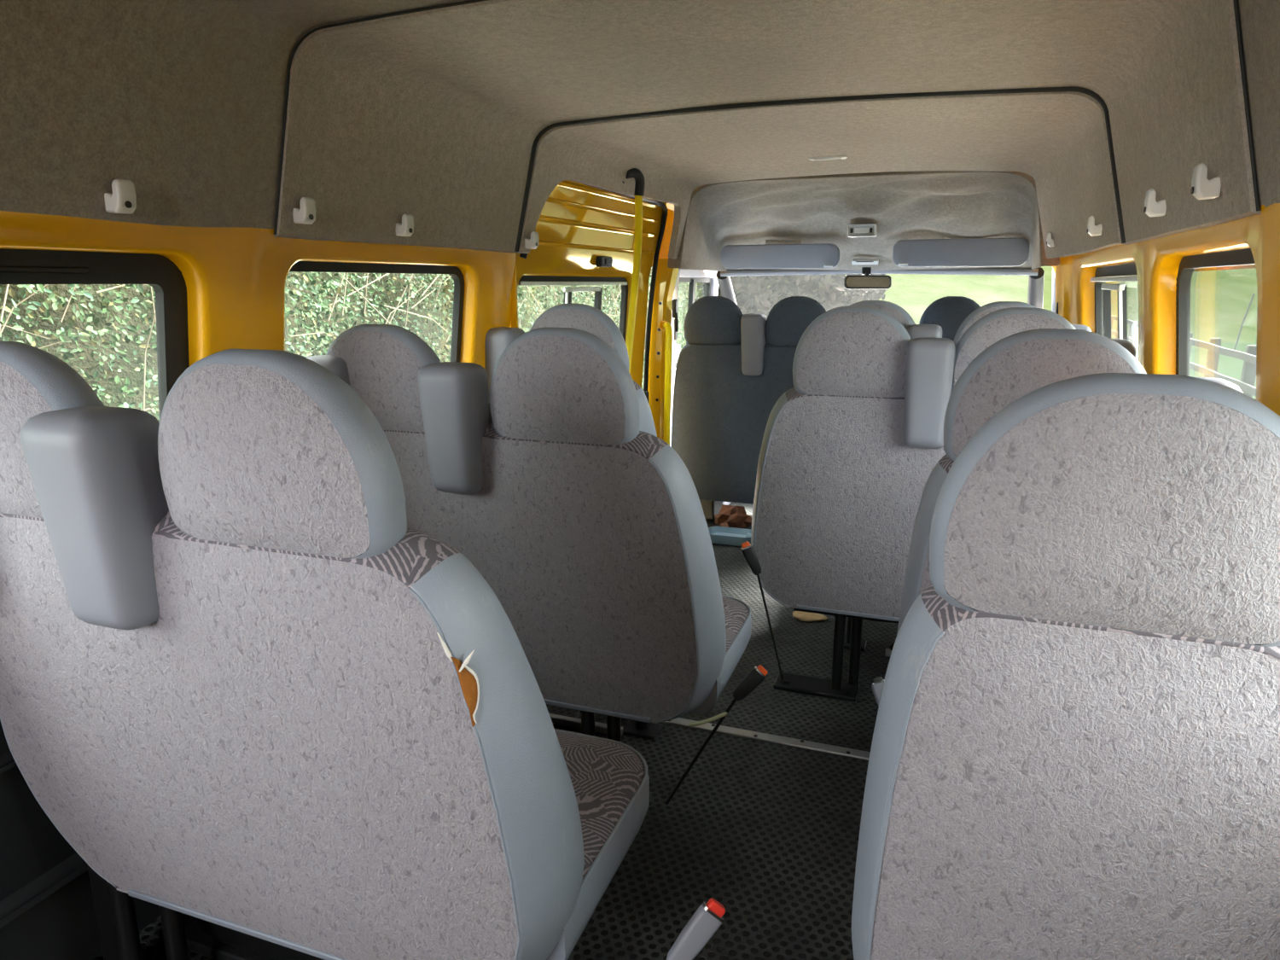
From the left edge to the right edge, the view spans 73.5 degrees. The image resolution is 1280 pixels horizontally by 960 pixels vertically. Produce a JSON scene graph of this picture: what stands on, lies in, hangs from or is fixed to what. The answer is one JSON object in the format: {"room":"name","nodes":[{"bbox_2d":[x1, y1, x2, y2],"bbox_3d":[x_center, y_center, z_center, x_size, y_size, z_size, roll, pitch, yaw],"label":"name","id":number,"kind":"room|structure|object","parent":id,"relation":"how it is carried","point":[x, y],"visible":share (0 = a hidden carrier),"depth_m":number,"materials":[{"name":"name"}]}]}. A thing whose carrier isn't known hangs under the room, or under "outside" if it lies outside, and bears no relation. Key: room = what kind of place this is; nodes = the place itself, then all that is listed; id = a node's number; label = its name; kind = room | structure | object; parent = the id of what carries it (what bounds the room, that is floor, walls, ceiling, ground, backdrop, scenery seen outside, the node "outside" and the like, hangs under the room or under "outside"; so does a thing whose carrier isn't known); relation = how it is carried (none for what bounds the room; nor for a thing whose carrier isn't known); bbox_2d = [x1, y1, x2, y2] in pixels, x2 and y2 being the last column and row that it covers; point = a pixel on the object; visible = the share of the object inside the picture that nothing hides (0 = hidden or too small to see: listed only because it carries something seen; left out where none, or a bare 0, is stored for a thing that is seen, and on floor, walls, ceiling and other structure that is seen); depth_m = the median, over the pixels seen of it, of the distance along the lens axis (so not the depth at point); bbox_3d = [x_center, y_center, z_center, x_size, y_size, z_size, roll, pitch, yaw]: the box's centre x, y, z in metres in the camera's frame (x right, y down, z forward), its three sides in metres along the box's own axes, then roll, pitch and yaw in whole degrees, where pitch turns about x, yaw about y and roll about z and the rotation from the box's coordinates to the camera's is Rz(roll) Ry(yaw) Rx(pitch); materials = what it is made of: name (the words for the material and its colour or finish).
{"room":"vehicle interior","nodes":[
{"label":"vehicle interior","id":0,"kind":"room"},
{"bbox_2d":[0,210,517,369],"bbox_3d":[-1.065,0.307,1.159,0.129,1.326,3.652,5,14,20],"label":"wall","id":1,"kind":"structure","parent":0,"point":[235,278],"depth_m":1.67,"materials":[{"name":"yellow metal"}]},
{"bbox_2d":[0,761,88,928],"bbox_3d":[-0.981,0.565,1.541,0.012,0.265,2.900,5,14,20],"label":"baseboard","id":2,"kind":"structure","parent":1,"relation":"attached to","point":[78,872],"depth_m":1.45,"materials":[{"name":"black plastic"}]},
{"bbox_2d":[0,719,160,959],"bbox_3d":[-1.106,0.614,1.211,0.050,0.705,3.690,5,14,20],"label":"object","id":3,"kind":"structure","parent":1,"relation":"attached to","point":[35,856],"depth_m":1.47,"materials":[{"name":"black plastic"}]},
{"bbox_2d":[0,248,189,420],"bbox_3d":[-1.195,0.005,0.807,0.079,0.480,1.853,5,14,20],"label":"window","id":4,"kind":"structure","parent":1,"relation":"in","point":[17,266],"depth_m":1.50,"materials":[{"name":"black rubber"}]},
{"bbox_2d":[289,261,464,362],"bbox_3d":[-0.671,-0.311,2.190,0.078,0.476,0.768,5,14,20],"label":"window","id":5,"kind":"structure","parent":1,"relation":"in","point":[455,272],"depth_m":2.27,"materials":[{"name":"black rubber"}]},
{"bbox_2d":[516,180,666,401],"bbox_3d":[-0.184,-0.364,3.402,0.179,1.588,1.325,5,14,20],"label":"door","id":6,"kind":"structure","parent":1,"relation":"in","point":[586,234],"depth_m":3.23,"materials":[{"name":"yellow paint"}]},
{"bbox_2d":[519,183,667,390],"bbox_3d":[-0.147,-0.443,3.400,0.158,1.385,1.322,5,14,20],"label":"seal","id":7,"kind":"object","parent":6,"relation":"attached to","point":[660,204],"visible":0.48,"depth_m":3.91,"materials":[{"name":"black rubber"}]},
{"bbox_2d":[139,502,898,959],"bbox_3d":[0.219,0.770,2.172,2.000,0.030,6.500,5,14,20],"label":"floor","id":8,"kind":"structure","parent":0,"point":[767,831],"depth_m":2.01,"materials":[{"name":"black rubber"}]},
{"bbox_2d":[157,913,324,959],"bbox_3d":[-0.646,0.789,1.586,0.568,0.195,0.176,5,14,20],"label":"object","id":9,"kind":"structure","parent":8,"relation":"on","point":[204,938],"depth_m":1.56,"materials":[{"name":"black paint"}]},
{"bbox_2d":[0,341,649,959],"bbox_3d":[-0.521,0.345,1.390,0.985,1.148,0.654,5,14,20],"label":"seat","id":10,"kind":"object","parent":8,"relation":"on","point":[253,698],"visible":1,"depth_m":1.09,"materials":[{"name":"fabric"}]},
{"bbox_2d":[554,730,644,878],"bbox_3d":[-0.464,0.504,1.525,0.913,0.043,0.424,5,14,20],"label":"cushion","id":11,"kind":"object","parent":10,"relation":"on","point":[607,776],"depth_m":1.44,"materials":[{"name":"fabric"}]},
{"bbox_2d":[306,323,751,742],"bbox_3d":[-0.229,0.180,2.140,0.958,1.134,0.656,5,14,20],"label":"seat","id":12,"kind":"object","parent":8,"relation":"on","point":[589,530],"visible":0.73,"depth_m":1.84,"materials":[{"name":"fabric"}]},
{"bbox_2d":[688,712,727,727],"bbox_3d":[0.152,0.536,1.920,0.087,0.035,0.009,0,13,0],"label":"strap","id":13,"kind":"object","parent":12,"relation":"attached to","point":[723,714],"visible":1,"depth_m":1.92,"materials":[{"name":"beige fabric"}]},
{"bbox_2d":[721,595,749,653],"bbox_3d":[-0.174,0.337,2.273,0.889,0.043,0.424,5,14,20],"label":"cushion","id":14,"kind":"object","parent":12,"relation":"on","point":[736,612],"depth_m":2.18,"materials":[{"name":"fabric"}]},
{"bbox_2d":[485,303,657,436],"bbox_3d":[-0.143,-0.010,2.904,0.578,1.162,0.668,5,14,20],"label":"seat","id":15,"kind":"object","parent":8,"relation":"on","point":[588,318],"visible":0.1,"depth_m":2.53,"materials":[{"name":"fabric"}]},
{"bbox_2d":[666,897,725,959],"bbox_3d":[0.045,0.766,1.230,0.148,0.362,0.041,0,13,0],"label":"belt","id":16,"kind":"object","parent":8,"relation":"on","point":[708,917],"visible":1,"depth_m":1.19,"materials":[{"name":"grey plastic"}]},
{"bbox_2d":[664,664,767,804],"bbox_3d":[0.173,0.604,1.993,0.232,0.377,0.039,2,13,7],"label":"belt","id":17,"kind":"object","parent":8,"relation":"attached to","point":[756,676],"visible":0.98,"depth_m":1.94,"materials":[{"name":"black plastic"}]},
{"bbox_2d":[708,526,751,546],"bbox_3d":[0.484,0.271,4.128,0.339,0.057,0.150,5,14,20],"label":"dustpan","id":18,"kind":"object","parent":8,"relation":"on","point":[721,535],"visible":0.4,"depth_m":4.11,"materials":[{"name":"blue plastic"}]},
{"bbox_2d":[714,504,752,529],"bbox_3d":[0.482,0.190,4.347,0.196,0.126,0.145,0,13,0],"label":"wrapper","id":19,"kind":"object","parent":8,"relation":"on","point":[736,516],"visible":0.79,"depth_m":4.31,"materials":[{"name":"brown paper"}]},
{"bbox_2d":[671,296,826,519],"bbox_3d":[0.629,-0.350,4.372,0.885,1.157,0.684,5,14,20],"label":"seat","id":20,"kind":"object","parent":8,"relation":"on","point":[734,367],"visible":0.73,"depth_m":4.15,"materials":[{"name":"fabric"}]},
{"bbox_2d":[662,717,870,760],"bbox_3d":[0.298,0.704,2.377,1.860,0.008,0.036,5,14,20],"label":"trim","id":21,"kind":"structure","parent":8,"relation":"attached to","point":[678,721],"depth_m":2.34,"materials":[{"name":"metal"}]},
{"bbox_2d":[792,610,827,622],"bbox_3d":[0.634,0.509,3.200,0.132,0.018,0.086,5,14,20],"label":"scrap","id":22,"kind":"object","parent":8,"relation":"on","point":[802,616],"visible":0.91,"depth_m":3.18,"materials":[{"name":"beige paper"}]},
{"bbox_2d":[870,675,884,705],"bbox_3d":[0.574,0.629,1.986,0.038,0.330,0.131,-5,14,-20],"label":"belt","id":23,"kind":"object","parent":8,"relation":"on","point":[876,685],"visible":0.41,"depth_m":1.99,"materials":[{"name":"black plastic"}]},
{"bbox_2d":[750,305,1136,702],"bbox_3d":[0.844,0.066,2.575,0.979,1.162,0.654,5,14,20],"label":"seat","id":24,"kind":"object","parent":8,"relation":"on","point":[849,452],"visible":0.56,"depth_m":2.39,"materials":[{"name":"fabric"}]},
{"bbox_2d":[740,541,783,679],"bbox_3d":[0.379,0.404,2.561,0.193,0.481,0.049,-8,15,-32],"label":"belt","id":25,"kind":"object","parent":24,"relation":"hanging from","point":[747,549],"visible":1,"depth_m":2.48,"materials":[{"name":"black fabric"}]},
{"bbox_2d":[919,296,980,340],"bbox_3d":[1.561,-0.349,4.369,0.515,1.157,0.643,5,14,20],"label":"seat","id":26,"kind":"object","parent":8,"relation":"on","point":[948,312],"visible":0.19,"depth_m":3.98,"materials":[{"name":"fabric"}]},
{"bbox_2d":[849,300,1091,347],"bbox_3d":[1.118,-0.100,3.297,0.979,1.162,0.654,5,14,20],"label":"seat","id":27,"kind":"object","parent":8,"relation":"on","point":[915,330],"visible":0.09,"depth_m":2.92,"materials":[{"name":"fabric"}]},
{"bbox_2d":[851,372,1279,959],"bbox_3d":[0.507,0.407,1.131,0.515,1.145,0.612,5,14,20],"label":"seat","id":28,"kind":"object","parent":8,"relation":"on","point":[1074,754],"visible":1,"depth_m":0.82,"materials":[{"name":"fabric"}]},
{"bbox_2d":[896,328,1242,634],"bbox_3d":[0.802,0.259,1.760,0.508,1.147,0.654,5,14,20],"label":"seat","id":29,"kind":"object","parent":8,"relation":"on","point":[1016,365],"visible":0.18,"depth_m":1.44,"materials":[{"name":"fabric"}]},
{"bbox_2d":[0,0,1279,259],"bbox_3d":[0.004,-0.586,1.265,1.746,0.398,5.038,5,14,20],"label":"ceiling","id":30,"kind":"structure","parent":0,"point":[436,116],"depth_m":1.70,"materials":[{"name":"grey fabric"}]},
{"bbox_2d":[104,179,136,214],"bbox_3d":[-0.831,-0.454,1.373,0.034,0.051,0.034,5,14,20],"label":"coat hook","id":31,"kind":"object","parent":30,"relation":"attached to","point":[123,199],"visible":1,"depth_m":1.36,"materials":[{"name":"white plastic"}]},
{"bbox_2d":[292,197,315,224],"bbox_3d":[-0.679,-0.546,1.738,0.034,0.051,0.034,5,14,20],"label":"coat hook","id":32,"kind":"object","parent":30,"relation":"attached to","point":[305,214],"visible":1,"depth_m":1.73,"materials":[{"name":"white plastic"}]},
{"bbox_2d":[395,213,413,236],"bbox_3d":[-0.562,-0.610,2.053,0.034,0.051,0.034,5,14,20],"label":"coat hook","id":33,"kind":"object","parent":30,"relation":"attached to","point":[406,228],"visible":1,"depth_m":2.04,"materials":[{"name":"white plastic"}]},
{"bbox_2d":[524,231,539,249],"bbox_3d":[-0.331,-0.736,2.631,0.034,0.051,0.034,5,14,20],"label":"coat hook","id":34,"kind":"object","parent":30,"relation":"attached to","point":[532,243],"visible":1,"depth_m":2.62,"materials":[{"name":"white plastic"}]},
{"bbox_2d":[622,168,645,373],"bbox_3d":[-0.044,-0.513,3.303,0.068,1.365,0.212,5,14,20],"label":"pole","id":35,"kind":"object","parent":30,"relation":"attached to","point":[635,173],"visible":0.66,"depth_m":3.27,"materials":[{"name":"yellow metal"}]},
{"bbox_2d":[273,0,1261,234],"bbox_3d":[0.051,-0.612,1.389,1.667,0.384,0.005,5,14,20],"label":"seam","id":36,"kind":"structure","parent":30,"relation":"attached to","point":[1236,2],"depth_m":1.47,"materials":[{"name":"black rubber"}]},
{"bbox_2d":[514,86,1125,251],"bbox_3d":[0.394,-0.819,2.294,1.662,0.383,0.017,5,14,20],"label":"ceiling trim","id":37,"kind":"structure","parent":30,"relation":"attached to","point":[1094,95],"depth_m":2.21,"materials":[{"name":"black rubber"}]},
{"bbox_2d":[808,156,847,160],"bbox_3d":[0.697,-1.198,3.180,0.140,0.018,0.050,5,14,20],"label":"recessed light","id":38,"kind":"object","parent":30,"relation":"in","point":[830,157],"visible":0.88,"depth_m":3.17,"materials":[{"name":"white plastic"}]},
{"bbox_2d":[1046,232,1053,246],"bbox_3d":[1.509,-0.881,3.141,0.034,0.051,0.034,5,14,20],"label":"coat hook","id":39,"kind":"object","parent":30,"relation":"attached to","point":[1050,242],"visible":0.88,"depth_m":3.13,"materials":[{"name":"white plastic"}]},
{"bbox_2d":[1086,215,1102,236],"bbox_3d":[1.216,-0.680,2.292,0.034,0.051,0.034,5,14,20],"label":"coat hook","id":40,"kind":"object","parent":30,"relation":"attached to","point":[1092,229],"visible":1,"depth_m":2.28,"materials":[{"name":"white plastic"}]},
{"bbox_2d":[1143,188,1166,217],"bbox_3d":[0.979,-0.527,1.630,0.034,0.051,0.034,5,14,20],"label":"coat hook","id":41,"kind":"object","parent":30,"relation":"attached to","point":[1152,207],"visible":1,"depth_m":1.62,"materials":[{"name":"white plastic"}]},
{"bbox_2d":[1190,162,1221,199],"bbox_3d":[0.849,-0.448,1.287,0.034,0.051,0.034,5,14,20],"label":"coat hook","id":42,"kind":"object","parent":30,"relation":"attached to","point":[1202,188],"visible":1,"depth_m":1.27,"materials":[{"name":"white plastic"}]},
{"bbox_2d":[647,258,678,440],"bbox_3d":[0.095,-0.389,4.133,0.173,1.310,0.125,5,14,20],"label":"wall pillar","id":43,"kind":"structure","parent":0,"point":[666,276],"depth_m":4.02,"materials":[{"name":"yellow metal"}]},
{"bbox_2d":[658,320,672,445],"bbox_3d":[0.124,-0.382,4.020,0.050,0.717,0.107,-4,14,-18],"label":"grab rail","id":44,"kind":"object","parent":43,"relation":"attached to","point":[666,326],"visible":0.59,"depth_m":3.96,"materials":[{"name":"yellow metal"}]},
{"bbox_2d":[671,299,678,339],"bbox_3d":[0.175,-0.784,4.189,0.032,0.195,0.035,5,14,20],"label":"belt","id":45,"kind":"object","parent":43,"relation":"attached to","point":[675,315],"visible":0.97,"depth_m":4.17,"materials":[{"name":"black fabric"}]},
{"bbox_2d":[667,170,1059,271],"bbox_3d":[1.040,-1.196,4.002,1.626,0.415,0.940,5,14,20],"label":"front headliner","id":46,"kind":"structure","parent":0,"point":[932,204],"depth_m":3.92,"materials":[{"name":"fabric"}]},
{"bbox_2d":[720,239,839,268],"bbox_3d":[0.706,-1.148,4.358,0.610,0.144,0.068,5,14,20],"label":"sun visor","id":47,"kind":"object","parent":46,"relation":"attached to","point":[776,253],"visible":1,"depth_m":4.35,"materials":[{"name":"plastic"}]},
{"bbox_2d":[847,223,877,237],"bbox_3d":[1.062,-1.192,4.098,0.135,0.056,0.079,5,14,20],"label":"lamp","id":48,"kind":"object","parent":46,"relation":"attached to","point":[853,230],"visible":1,"depth_m":4.08,"materials":[{"name":"white plastic"}]},
{"bbox_2d":[851,258,878,264],"bbox_3d":[1.136,-1.101,4.325,0.130,0.030,0.035,5,14,20],"label":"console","id":49,"kind":"object","parent":46,"relation":"attached to","point":[855,261],"visible":1,"depth_m":4.32,"materials":[{"name":"white plastic"}]},
{"bbox_2d":[843,267,891,289],"bbox_3d":[1.163,-1.035,4.393,0.235,0.111,0.094,1,13,4],"label":"mirror","id":50,"kind":"object","parent":46,"relation":"attached to","point":[866,282],"visible":1,"depth_m":4.36,"materials":[{"name":"black plastic"}]},
{"bbox_2d":[720,268,1038,276],"bbox_3d":[1.203,-1.088,4.479,1.602,0.045,0.072,5,14,20],"label":"trim","id":51,"kind":"structure","parent":46,"relation":"attached to","point":[932,271],"depth_m":4.43,"materials":[{"name":"grey plastic"}]},
{"bbox_2d":[892,236,1029,267],"bbox_3d":[1.514,-1.090,4.065,0.607,0.151,0.070,5,14,20],"label":"sun visor","id":52,"kind":"object","parent":46,"relation":"attached to","point":[946,252],"visible":0.98,"depth_m":4.05,"materials":[{"name":"plastic"}]},
{"bbox_2d":[651,203,1255,273],"bbox_3d":[0.175,-0.710,1.712,2.000,0.560,6.050,5,14,20],"label":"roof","id":53,"kind":"structure","parent":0,"point":[664,250],"depth_m":4.21,"materials":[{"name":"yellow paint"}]},
{"bbox_2d":[1055,203,1279,416],"bbox_3d":[0.909,-0.075,1.257,0.142,0.626,5.360,5,14,20],"label":"wall","id":54,"kind":"structure","parent":0,"point":[1157,261],"depth_m":1.81,"materials":[{"name":"yellow metal"}]},
{"bbox_2d":[1051,266,1055,313],"bbox_3d":[2.073,-0.415,4.293,0.092,1.330,1.140,5,14,20],"label":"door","id":55,"kind":"structure","parent":54,"relation":"in","point":[1053,290],"depth_m":4.38,"materials":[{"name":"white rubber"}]},
{"bbox_2d":[1055,302,1058,314],"bbox_3d":[1.756,-0.653,3.620,0.032,0.195,0.035,5,14,20],"label":"belt","id":56,"kind":"object","parent":54,"relation":"attached to","point":[1056,308],"visible":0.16,"depth_m":3.59,"materials":[{"name":"black fabric"}]},
{"bbox_2d":[1090,263,1137,339],"bbox_3d":[1.415,-0.388,2.519,0.096,0.480,1.098,5,14,20],"label":"window","id":57,"kind":"structure","parent":54,"relation":"in","point":[1102,291],"depth_m":2.61,"materials":[{"name":"black metal"}]},
{"bbox_2d":[1175,248,1255,376],"bbox_3d":[1.050,-0.163,1.531,0.079,0.483,0.723,5,14,20],"label":"window","id":58,"kind":"structure","parent":54,"relation":"in","point":[1188,264],"depth_m":1.80,"materials":[{"name":"black rubber"}]},
{"bbox_3d":[1.345,-0.064,5.109,1.900,1.100,0.040,5,14,20],"label":"wall","id":59,"kind":"structure","parent":0,"visible":0},
{"bbox_2d":[670,267,679,407],"bbox_3d":[0.169,-0.722,4.331,0.042,0.713,0.082,-8,15,-32],"label":"door frame","id":60,"kind":"structure","parent":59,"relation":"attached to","point":[676,289],"depth_m":4.33,"materials":[{"name":"white metal"}]},
{"bbox_2d":[669,268,718,446],"bbox_3d":[0.327,-0.560,4.922,0.092,1.330,1.140,5,14,20],"label":"door","id":61,"kind":"structure","parent":59,"relation":"in","point":[692,276],"depth_m":4.64,"materials":[{"name":"white metal"}]},
{"bbox_2d":[715,267,1044,308],"bbox_3d":[1.337,-0.926,4.886,1.857,0.542,0.805,5,14,20],"label":"trim","id":62,"kind":"structure","parent":59,"relation":"attached to","point":[1035,294],"depth_m":4.39,"materials":[{"name":"grey plastic"}]},
{"label":"outside","id":63,"kind":"structure","parent":0,"visible":0},
{"bbox_2d":[1134,342,1256,399],"bbox_3d":[243.104,-9.142,47.920,416.800,0.477,580.000,5,14,20],"label":"field","id":64,"kind":"structure","parent":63,"point":[1228,366],"depth_m":19.96,"materials":[{"name":"green plant"}]},
{"bbox_2d":[1128,320,1137,344],"bbox_3d":[12.420,-3.542,21.671,0.155,0.942,0.128,5,14,20],"label":"fence post","id":65,"kind":"object","parent":64,"relation":"on","point":[1131,333],"visible":0.27,"depth_m":21.57,"materials":[{"name":"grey wood"}]},
{"bbox_2d":[1127,320,1138,327],"bbox_3d":[11.938,-3.762,20.665,0.036,0.119,2.081,5,14,21],"label":"fence rail","id":66,"kind":"object","parent":65,"relation":"attached to","point":[1130,322],"visible":0.64,"depth_m":20.88,"materials":[{"name":"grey wood"}]},
{"bbox_2d":[1127,336,1138,345],"bbox_3d":[11.938,-3.373,20.755,0.036,0.119,2.081,5,14,21],"label":"fence rail","id":67,"kind":"object","parent":65,"relation":"attached to","point":[1133,340],"visible":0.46,"depth_m":20.67,"materials":[{"name":"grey wood"}]},
{"bbox_2d":[1204,337,1221,377],"bbox_3d":[9.404,-1.805,14.113,0.159,1.042,0.128,5,14,20],"label":"fence post","id":68,"kind":"object","parent":64,"relation":"on","point":[1213,357],"visible":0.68,"depth_m":14.02,"materials":[{"name":"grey wood"}]},
{"bbox_2d":[1190,337,1208,348],"bbox_3d":[9.676,-2.420,15.006,0.036,0.116,2.081,5,14,21],"label":"fence rail","id":69,"kind":"object","parent":68,"relation":"attached to","point":[1193,342],"visible":0.55,"depth_m":14.54,"materials":[{"name":"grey wood"}]},
{"bbox_2d":[1201,366,1239,384],"bbox_3d":[8.922,-1.589,13.207,0.036,0.114,2.081,5,14,21],"label":"fence rail","id":70,"kind":"object","parent":68,"relation":"attached to","point":[1210,373],"visible":0.77,"depth_m":13.33,"materials":[{"name":"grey wood"}]},
{"bbox_2d":[1204,342,1243,359],"bbox_3d":[8.922,-1.979,13.117,0.036,0.114,2.081,5,14,21],"label":"fence rail","id":71,"kind":"object","parent":68,"relation":"attached to","point":[1233,353],"visible":0.96,"depth_m":13.03,"materials":[{"name":"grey wood"}]},
{"bbox_2d":[1233,293,1255,349],"bbox_3d":[15.419,-3.942,21.907,0.292,1.607,0.042,5,14,20],"label":"stake","id":72,"kind":"object","parent":64,"relation":"on","point":[1253,296],"visible":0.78,"depth_m":21.87,"materials":[{"name":"grey wood"}]},
{"bbox_2d":[1240,344,1256,397],"bbox_3d":[8.656,-1.379,12.219,0.158,1.066,0.128,5,14,20],"label":"fence post","id":73,"kind":"object","parent":64,"relation":"on","point":[1248,372],"visible":0.42,"depth_m":12.13,"materials":[{"name":"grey wood"}]},
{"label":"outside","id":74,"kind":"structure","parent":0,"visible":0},
{"label":"ground","id":75,"kind":"structure","parent":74,"visible":0},
{"bbox_2d":[0,266,704,422],"bbox_3d":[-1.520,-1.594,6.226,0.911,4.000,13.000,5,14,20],"label":"hedge","id":76,"kind":"object","parent":75,"relation":"on","point":[111,387],"visible":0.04,"depth_m":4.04,"materials":[{"name":"plant"}]},
{"bbox_3d":[7.900,-0.958,10.327,0.151,1.092,0.127,5,14,20],"label":"fence post","id":77,"kind":"object","parent":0,"visible":0},
{"bbox_2d":[1235,380,1256,395],"bbox_3d":[8.168,-1.153,11.318,0.036,0.112,2.081,5,14,21],"label":"fence rail","id":78,"kind":"object","parent":77,"relation":"attached to","point":[1244,386],"visible":0.41,"depth_m":11.78,"materials":[{"name":"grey wood"}]},
{"bbox_2d":[1239,352,1256,364],"bbox_3d":[8.168,-1.543,11.228,0.036,0.113,2.081,5,14,21],"label":"fence rail","id":79,"kind":"object","parent":77,"relation":"attached to","point":[1248,357],"visible":0.53,"depth_m":11.80,"materials":[{"name":"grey wood"}]},
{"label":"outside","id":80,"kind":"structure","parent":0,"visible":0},
{"bbox_2d":[699,266,1257,342],"bbox_3d":[54.739,-14.955,61.130,180.000,5.872,104.000,5,14,20],"label":"grass bank","id":81,"kind":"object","parent":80,"point":[1220,299],"visible":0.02,"depth_m":32.05,"materials":[{"name":"green plant"}]},
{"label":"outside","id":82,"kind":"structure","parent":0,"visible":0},
{"label":"track","id":83,"kind":"object","parent":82,"visible":0},
{"bbox_2d":[694,273,888,319],"bbox_3d":[1.022,-6.897,25.975,12.560,5.754,10.624,5,14,20],"label":"hedge","id":84,"kind":"object","parent":83,"relation":"on","point":[802,285],"visible":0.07,"depth_m":24.13,"materials":[{"name":"green plant"}]},
{"bbox_2d":[1111,319,1113,337],"bbox_3d":[13.927,-4.394,25.454,0.158,0.892,0.128,5,14,20],"label":"fence post","id":85,"kind":"object","parent":83,"relation":"on","point":[1112,320],"visible":0.02,"depth_m":25.33,"materials":[{"name":"brown wood"}]},
{"bbox_3d":[10.158,-2.235,16.003,0.158,1.017,0.128,5,14,20],"label":"fence post","id":86,"kind":"object","parent":83,"relation":"on","visible":0},
{"bbox_2d":[1189,361,1203,372],"bbox_3d":[9.676,-2.030,15.095,0.036,0.116,2.081,5,14,21],"label":"fence rail","id":87,"kind":"object","parent":86,"relation":"attached to","point":[1197,368],"visible":0.46,"depth_m":14.57,"materials":[{"name":"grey wood"}]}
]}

